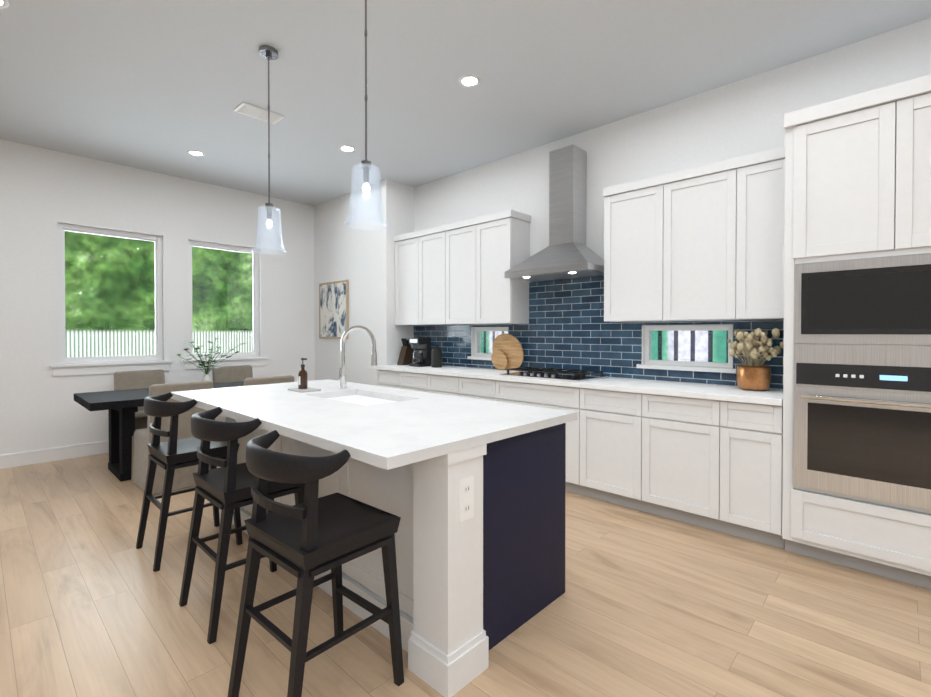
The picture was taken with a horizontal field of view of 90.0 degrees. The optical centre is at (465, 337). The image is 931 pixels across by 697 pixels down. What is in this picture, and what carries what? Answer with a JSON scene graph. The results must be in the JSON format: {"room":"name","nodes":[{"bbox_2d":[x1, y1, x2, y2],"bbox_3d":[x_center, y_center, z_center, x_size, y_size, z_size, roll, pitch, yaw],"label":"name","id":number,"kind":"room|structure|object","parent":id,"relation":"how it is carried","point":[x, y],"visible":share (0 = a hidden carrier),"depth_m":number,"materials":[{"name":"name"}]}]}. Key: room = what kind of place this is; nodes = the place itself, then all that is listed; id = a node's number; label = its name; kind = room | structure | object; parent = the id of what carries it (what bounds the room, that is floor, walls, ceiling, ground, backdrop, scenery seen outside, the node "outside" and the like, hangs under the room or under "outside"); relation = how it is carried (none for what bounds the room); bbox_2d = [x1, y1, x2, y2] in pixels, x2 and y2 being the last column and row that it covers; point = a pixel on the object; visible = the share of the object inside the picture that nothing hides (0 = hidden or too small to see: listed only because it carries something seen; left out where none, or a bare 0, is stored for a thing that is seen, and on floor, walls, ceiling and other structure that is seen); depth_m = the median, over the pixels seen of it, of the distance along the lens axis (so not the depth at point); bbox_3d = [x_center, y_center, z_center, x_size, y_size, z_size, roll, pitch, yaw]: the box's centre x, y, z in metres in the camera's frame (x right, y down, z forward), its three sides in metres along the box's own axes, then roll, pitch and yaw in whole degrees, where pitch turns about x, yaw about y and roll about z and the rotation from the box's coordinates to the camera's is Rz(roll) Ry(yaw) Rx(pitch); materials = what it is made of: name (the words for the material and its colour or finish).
{"room":"dining room and kitchen","nodes":[
{"label":"dining room and kitchen","id":0,"kind":"room"},
{"bbox_2d":[0,139,314,454],"bbox_3d":[-5.096,-0.331,4.316,0.160,3.300,9.160,1,1,43],"label":"wall","id":1,"kind":"structure","parent":0,"point":[43,192],"depth_m":5.24,"materials":[{"name":"paint"}]},
{"bbox_2d":[0,440,108,468],"bbox_3d":[-5.233,1.251,4.056,0.020,0.140,8.510,1,1,43],"label":"baseboard","id":2,"kind":"structure","parent":1,"relation":"attached to","point":[10,460],"depth_m":4.93,"materials":[{"name":"white wood"}]},
{"bbox_2d":[50,223,171,375],"bbox_3d":[-4.057,-0.417,5.370,0.180,1.648,1.120,1,1,43],"label":"window","id":3,"kind":"structure","parent":1,"relation":"in","point":[98,364],"depth_m":5.33,"materials":[{"name":"clear glass"}]},
{"bbox_2d":[183,240,266,369],"bbox_3d":[-3.223,-0.426,6.253,0.180,1.648,1.050,1,1,43],"label":"window","id":4,"kind":"structure","parent":1,"relation":"in","point":[251,358],"depth_m":6.32,"materials":[{"name":"clear glass"}]},
{"bbox_2d":[314,180,413,385],"bbox_3d":[-1.502,-0.356,6.684,1.810,3.300,0.460,1,1,43],"label":"wall","id":5,"kind":"structure","parent":0,"point":[361,261],"depth_m":6.24,"materials":[{"name":"paint"}]},
{"bbox_2d":[319,280,348,338],"bbox_3d":[-1.913,-0.397,6.736,0.760,0.820,0.026,1,1,43],"label":"framed art","id":6,"kind":"object","parent":5,"relation":"attached to","point":[334,310],"visible":1,"depth_m":6.72,"materials":[{"name":"paper"}]},
{"bbox_2d":[394,232,413,324],"bbox_3d":[-0.606,-0.728,5.922,0.528,1.140,0.328,1,1,43],"label":"upper cabinet","id":7,"kind":"object","parent":5,"relation":"attached to","point":[404,243],"depth_m":5.86,"materials":[{"name":"white wood"}]},
{"bbox_2d":[0,453,930,696],"bbox_3d":[-1.099,1.418,0.556,11.160,0.120,9.160,1,1,43],"label":"floor","id":8,"kind":"structure","parent":0,"point":[645,604],"depth_m":2.21,"materials":[{"name":"brown wood"}]},
{"bbox_2d":[114,369,164,429],"bbox_3d":[-3.555,0.843,5.184,0.613,0.926,0.526,1,1,43],"label":"dining chair","id":9,"kind":"object","parent":8,"relation":"on","point":[137,379],"visible":0.12,"depth_m":5.28,"materials":[{"name":"fabric"}]},
{"bbox_2d":[74,381,243,481],"bbox_3d":[-2.844,0.929,5.008,0.940,0.765,2.000,1,1,43],"label":"dining table","id":10,"kind":"object","parent":8,"relation":"on","point":[121,406],"visible":0.5,"depth_m":4.30,"materials":[{"name":"black wood"}]},
{"bbox_2d":[177,338,244,381],"bbox_3d":[-2.819,0.274,5.165,0.715,0.542,0.688,1,1,43],"label":"vase","id":11,"kind":"object","parent":10,"relation":"on","point":[206,377],"visible":0.96,"depth_m":5.11,"materials":[{"name":"ceramic"}]},
{"bbox_2d":[131,381,212,494],"bbox_3d":[-2.661,0.852,4.242,0.613,0.926,0.526,1,1,43],"label":"dining chair","id":12,"kind":"object","parent":8,"relation":"on","point":[183,476],"visible":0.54,"depth_m":4.04,"materials":[{"name":"fabric"}]},
{"bbox_2d":[136,392,242,571],"bbox_3d":[-1.765,0.849,2.975,0.518,0.972,0.488,1,1,43],"label":"bar stool","id":13,"kind":"object","parent":8,"relation":"on","point":[171,455],"visible":0.88,"depth_m":2.80,"materials":[{"name":"black wood"}]},
{"bbox_2d":[212,365,252,419],"bbox_3d":[-2.855,0.835,5.925,0.613,0.926,0.526,1,1,43],"label":"dining chair","id":14,"kind":"object","parent":8,"relation":"on","point":[221,374],"visible":0.17,"depth_m":6.06,"materials":[{"name":"fabric"}]},
{"bbox_2d":[179,407,304,643],"bbox_3d":[-1.111,0.856,2.357,0.518,0.972,0.488,1,1,43],"label":"bar stool","id":15,"kind":"object","parent":8,"relation":"on","point":[225,487],"visible":0.81,"depth_m":2.16,"materials":[{"name":"black wood"}]},
{"bbox_2d":[244,375,293,385],"bbox_3d":[-2.132,0.847,4.802,0.613,0.926,0.526,1,1,43],"label":"dining chair","id":16,"kind":"object","parent":8,"relation":"on","point":[267,380],"visible":0.17,"depth_m":4.57,"materials":[{"name":"fabric"}]},
{"bbox_2d":[228,430,403,696],"bbox_3d":[-0.561,0.862,1.769,0.518,0.972,0.505,1,1,43],"label":"bar stool","id":17,"kind":"object","parent":8,"relation":"on","point":[309,539],"visible":1,"depth_m":1.68,"materials":[{"name":"black wood"}]},
{"bbox_2d":[374,368,393,387],"bbox_3d":[-0.705,0.845,5.825,0.537,0.916,0.628,1,1,43],"label":"base cabinet","id":18,"kind":"object","parent":8,"relation":"on","point":[385,379],"depth_m":5.65,"materials":[{"name":"white wood"}]},
{"bbox_2d":[215,415,576,696],"bbox_3d":[-0.644,0.876,2.909,2.468,0.916,0.925,1,1,43],"label":"kitchen island","id":19,"kind":"object","parent":8,"relation":"on","point":[470,492],"depth_m":2.03,"materials":[{"name":"white wood"}]},
{"bbox_2d":[171,379,374,409],"bbox_3d":[-1.336,0.393,3.380,0.800,0.040,1.214,1,1,43],"label":"island countertop","id":20,"kind":"structure","parent":19,"relation":"on","point":[204,398],"depth_m":3.21,"materials":[{"name":"white stone"}]},
{"bbox_2d":[288,387,320,392],"bbox_3d":[-1.141,0.368,3.295,0.200,0.012,0.150,1,1,43],"label":"soap tray","id":21,"kind":"object","parent":20,"relation":"on","point":[309,389],"visible":0.77,"depth_m":3.26,"materials":[{"name":"stone"}]},
{"bbox_2d":[297,358,307,388],"bbox_3d":[-1.151,0.254,3.304,0.077,0.217,0.064,1,1,43],"label":"soap bottle","id":22,"kind":"object","parent":21,"relation":"on","point":[302,379],"visible":1,"depth_m":3.29,"materials":[{"name":"brown glass"}]},
{"bbox_2d":[338,325,376,388],"bbox_3d":[-0.798,0.141,3.397,0.287,0.465,0.186,1,1,43],"label":"faucet","id":23,"kind":"object","parent":20,"relation":"on","point":[342,378],"visible":1,"depth_m":3.38,"materials":[{"name":"silver metal"}]},
{"bbox_2d":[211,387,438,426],"bbox_3d":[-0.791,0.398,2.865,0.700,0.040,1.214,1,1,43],"label":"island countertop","id":24,"kind":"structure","parent":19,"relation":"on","point":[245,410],"depth_m":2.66,"materials":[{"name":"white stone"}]},
{"bbox_2d":[323,391,398,402],"bbox_3d":[-0.672,0.514,2.992,0.724,0.217,0.424,1,1,43],"label":"sink","id":25,"kind":"object","parent":24,"relation":"in","point":[356,396],"depth_m":3.18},
{"bbox_2d":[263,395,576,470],"bbox_3d":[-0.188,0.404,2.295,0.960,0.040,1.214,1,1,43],"label":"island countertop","id":26,"kind":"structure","parent":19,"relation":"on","point":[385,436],"depth_m":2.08,"materials":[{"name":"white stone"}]},
{"bbox_2d":[394,372,421,391],"bbox_3d":[-0.380,0.849,5.518,0.601,0.916,0.628,1,1,43],"label":"base cabinet","id":27,"kind":"object","parent":8,"relation":"on","point":[402,380],"depth_m":5.34,"materials":[{"name":"white wood"}]},
{"bbox_2d":[422,372,453,395],"bbox_3d":[-0.031,0.852,5.188,0.601,0.916,0.628,1,1,43],"label":"base cabinet","id":28,"kind":"object","parent":8,"relation":"on","point":[444,385],"depth_m":5.01,"materials":[{"name":"white wood"}]},
{"bbox_2d":[454,376,489,399],"bbox_3d":[0.321,0.855,4.855,0.611,0.916,0.628,1,1,43],"label":"base cabinet","id":29,"kind":"object","parent":8,"relation":"on","point":[463,386],"depth_m":4.67,"materials":[{"name":"white wood"}]},
{"bbox_2d":[490,380,569,491],"bbox_3d":[0.826,0.860,4.377,1.021,0.916,0.628,1,1,43],"label":"base cabinet","id":30,"kind":"object","parent":8,"relation":"on","point":[538,395],"depth_m":4.13,"materials":[{"name":"white wood"}]},
{"bbox_2d":[570,388,629,507],"bbox_3d":[1.342,0.866,3.890,0.641,0.916,0.628,1,1,43],"label":"base cabinet","id":31,"kind":"object","parent":8,"relation":"on","point":[600,433],"depth_m":3.72,"materials":[{"name":"white wood"}]},
{"bbox_2d":[630,392,705,527],"bbox_3d":[1.724,0.869,3.529,0.651,0.916,0.628,1,1,43],"label":"base cabinet","id":32,"kind":"object","parent":8,"relation":"on","point":[668,433],"depth_m":3.36,"materials":[{"name":"white wood"}]},
{"bbox_2d":[706,400,784,548],"bbox_3d":[2.022,0.872,3.247,0.412,0.916,0.628,1,1,43],"label":"base cabinet","id":33,"kind":"object","parent":8,"relation":"on","point":[708,456],"depth_m":3.03,"materials":[{"name":"white wood"}]},
{"bbox_2d":[374,364,782,407],"bbox_3d":[0.625,0.381,4.542,4.228,0.040,0.658,1,1,43],"label":"countertop","id":34,"kind":"structure","parent":33,"relation":"on","point":[736,395],"depth_m":3.67,"materials":[{"name":"white stone"}]},
{"bbox_2d":[397,338,413,364],"bbox_3d":[-0.762,0.178,5.936,0.110,0.338,0.199,1,1,43],"label":"knife block","id":35,"kind":"object","parent":34,"relation":"on","point":[406,353],"visible":0.96,"depth_m":5.90,"materials":[{"name":"brown wood"}]},
{"bbox_2d":[409,338,430,366],"bbox_3d":[-0.559,0.174,5.700,0.180,0.350,0.203,1,1,43],"label":"coffee maker","id":36,"kind":"object","parent":34,"relation":"on","point":[423,358],"visible":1,"depth_m":5.67,"materials":[{"name":"black plastic"}]},
{"bbox_2d":[431,345,441,367],"bbox_3d":[-0.341,0.220,5.524,0.128,0.262,0.128,1,1,43],"label":"canister","id":37,"kind":"object","parent":34,"relation":"on","point":[436,356],"visible":1,"depth_m":5.47,"materials":[{"name":"black plastic"}]},
{"bbox_2d":[491,333,523,369],"bbox_3d":[0.454,0.154,5.028,0.415,0.402,0.117,1,1,43],"label":"cutting boards","id":38,"kind":"object","parent":34,"relation":"on","point":[508,352],"visible":0.94,"depth_m":5.01,"materials":[{"name":"brown wood"}]},
{"bbox_2d":[499,367,607,381],"bbox_3d":[0.806,0.333,4.351,0.860,0.060,0.510,1,1,43],"label":"cooktop","id":39,"kind":"object","parent":34,"relation":"in","point":[574,375],"visible":1,"depth_m":4.23,"materials":[{"name":"metal"}]},
{"bbox_2d":[727,328,783,390],"bbox_3d":[2.057,0.152,3.330,0.383,0.442,0.379,1,1,43],"label":"potted plant","id":40,"kind":"object","parent":34,"relation":"on","point":[753,374],"visible":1,"depth_m":3.25,"materials":[{"name":"beige plant"}]},
{"bbox_2d":[782,75,930,588],"bbox_3d":[2.515,-0.005,2.728,0.992,2.680,0.693,1,1,43],"label":"tall cabinet","id":41,"kind":"object","parent":8,"relation":"on","point":[857,176],"visible":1,"depth_m":2.60,"materials":[{"name":"white wood"}]},
{"bbox_2d":[793,344,930,509],"bbox_3d":[2.276,0.465,2.480,0.879,0.851,0.120,1,1,43],"label":"wall oven","id":42,"kind":"object","parent":41,"relation":"in","point":[862,421],"visible":1,"depth_m":2.56,"materials":[{"name":"metal"}]},
{"bbox_2d":[794,253,930,344],"bbox_3d":[2.302,-0.198,2.501,0.879,0.472,0.044,1,1,43],"label":"microwave","id":43,"kind":"object","parent":42,"relation":"on","point":[882,301],"visible":1,"depth_m":2.57,"materials":[{"name":"metal"}]},
{"bbox_2d":[0,0,930,205],"bbox_3d":[-1.099,-2.002,0.520,11.160,0.120,9.160,1,1,43],"label":"ceiling","id":44,"kind":"structure","parent":0,"point":[161,86],"depth_m":3.45,"materials":[{"name":"paint"}]},
{"bbox_2d":[0,0,8,7],"bbox_3d":[-2.751,-1.961,2.688,0.169,0.006,0.169,0,1,4],"label":"recessed light","id":45,"kind":"object","parent":44,"relation":"in","point":[3,3],"depth_m":2.74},
{"bbox_2d":[187,150,204,156],"bbox_3d":[-2.902,-1.985,5.018,0.169,0.006,0.169,0,1,37],"label":"recessed light","id":46,"kind":"object","parent":44,"relation":"in","point":[192,152],"depth_m":5.02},
{"bbox_2d":[234,102,283,123],"bbox_3d":[-1.815,-1.970,4.101,0.200,0.014,0.360,1,1,43],"label":"ceiling vent","id":47,"kind":"object","parent":44,"relation":"in","point":[244,108],"visible":1,"depth_m":4.08,"materials":[{"name":"white metal"}]},
{"bbox_2d":[252,45,286,254],"bbox_3d":[-1.351,-1.279,3.201,0.220,1.378,0.220,1,1,43],"label":"pendant light","id":48,"kind":"object","parent":44,"relation":"hanging from","point":[267,52],"visible":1,"depth_m":3.19,"materials":[{"name":"clear glass"}]},
{"bbox_2d":[339,145,355,151],"bbox_3d":[-1.243,-1.984,4.895,0.169,0.006,0.169,0,1,37],"label":"recessed light","id":49,"kind":"object","parent":44,"relation":"in","point":[345,148],"depth_m":4.88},
{"bbox_2d":[344,0,387,229],"bbox_3d":[-0.515,-1.271,2.412,0.220,1.378,0.220,1,1,43],"label":"pendant light","id":50,"kind":"object","parent":44,"relation":"hanging from","point":[365,166],"visible":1,"depth_m":2.40,"materials":[{"name":"clear glass"}]},
{"bbox_2d":[459,75,480,86],"bbox_3d":[0.032,-1.970,3.580,0.169,0.006,0.169,0,1,37],"label":"recessed light","id":51,"kind":"object","parent":44,"relation":"in","point":[469,81],"depth_m":3.58,"materials":[{"name":"white plastic"}]},
{"bbox_2d":[414,18,930,350],"bbox_3d":[2.050,-0.326,3.753,11.000,3.300,0.160,1,1,43],"label":"wall","id":52,"kind":"structure","parent":0,"point":[743,117],"depth_m":3.87,"materials":[{"name":"paint"}]},
{"bbox_2d":[414,226,441,324],"bbox_3d":[-0.288,-0.725,5.620,0.591,1.140,0.328,1,1,43],"label":"upper cabinet","id":53,"kind":"object","parent":52,"relation":"attached to","point":[427,299],"depth_m":5.57,"materials":[{"name":"white wood"}]},
{"bbox_2d":[438,219,469,324],"bbox_3d":[0.054,-0.722,5.298,0.591,1.140,0.328,1,1,43],"label":"upper cabinet","id":54,"kind":"object","parent":52,"relation":"attached to","point":[450,274],"depth_m":5.25,"materials":[{"name":"white wood"}]},
{"bbox_2d":[467,327,508,359],"bbox_3d":[0.294,0.067,5.335,0.620,0.376,0.140,1,1,43],"label":"window","id":55,"kind":"structure","parent":52,"relation":"in","point":[477,353],"depth_m":5.46,"materials":[{"name":"clear glass"}]},
{"bbox_2d":[470,209,529,324],"bbox_3d":[0.374,-0.719,4.995,0.531,1.140,0.328,1,1,43],"label":"upper cabinet","id":56,"kind":"object","parent":52,"relation":"attached to","point":[500,241],"depth_m":4.85,"materials":[{"name":"white wood"}]},
{"bbox_2d":[504,144,603,281],"bbox_3d":[0.875,-1.178,4.400,0.900,1.208,0.498,1,1,43],"label":"range hood","id":57,"kind":"object","parent":52,"relation":"attached to","point":[567,253],"visible":0.94,"depth_m":4.35,"materials":[{"name":"metal"}]},
{"bbox_2d":[414,275,783,388],"bbox_3d":[0.848,-0.113,4.772,4.229,0.944,0.011,1,1,43],"label":"tile backsplash","id":58,"kind":"structure","parent":52,"relation":"attached to","point":[567,327],"depth_m":4.51,"materials":[{"name":"blue tile"}]},
{"bbox_2d":[603,177,650,321],"bbox_3d":[1.504,-0.707,3.927,0.560,1.140,0.328,1,1,43],"label":"upper cabinet","id":59,"kind":"object","parent":52,"relation":"attached to","point":[627,206],"depth_m":3.86,"materials":[{"name":"white wood"}]},
{"bbox_2d":[636,324,736,372],"bbox_3d":[1.835,0.083,3.878,0.780,0.376,0.140,1,1,43],"label":"window","id":60,"kind":"structure","parent":52,"relation":"in","point":[663,364],"depth_m":3.89,"materials":[{"name":"clear glass"}]},
{"bbox_2d":[651,161,722,321],"bbox_3d":[1.848,-0.704,3.601,0.631,1.140,0.328,1,1,43],"label":"upper cabinet","id":61,"kind":"object","parent":52,"relation":"attached to","point":[703,243],"depth_m":3.54,"materials":[{"name":"white wood"}]},
{"bbox_2d":[723,147,784,320],"bbox_3d":[2.133,-0.701,3.333,0.393,1.140,0.328,1,1,43],"label":"upper cabinet","id":62,"kind":"object","parent":52,"relation":"attached to","point":[753,184],"depth_m":3.24,"materials":[{"name":"white wood"}]},
{"label":"outside","id":63,"kind":"structure","parent":0,"visible":0},
{"bbox_2d":[65,231,252,363],"bbox_3d":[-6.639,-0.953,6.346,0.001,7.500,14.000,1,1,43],"label":"garden","id":64,"kind":"object","parent":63,"point":[119,296],"depth_m":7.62,"materials":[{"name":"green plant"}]},
{"bbox_2d":[481,330,727,362],"bbox_3d":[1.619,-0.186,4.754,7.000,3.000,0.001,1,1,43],"label":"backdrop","id":65,"kind":"structure","parent":63,"point":[696,342],"depth_m":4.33,"materials":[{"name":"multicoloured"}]}
]}

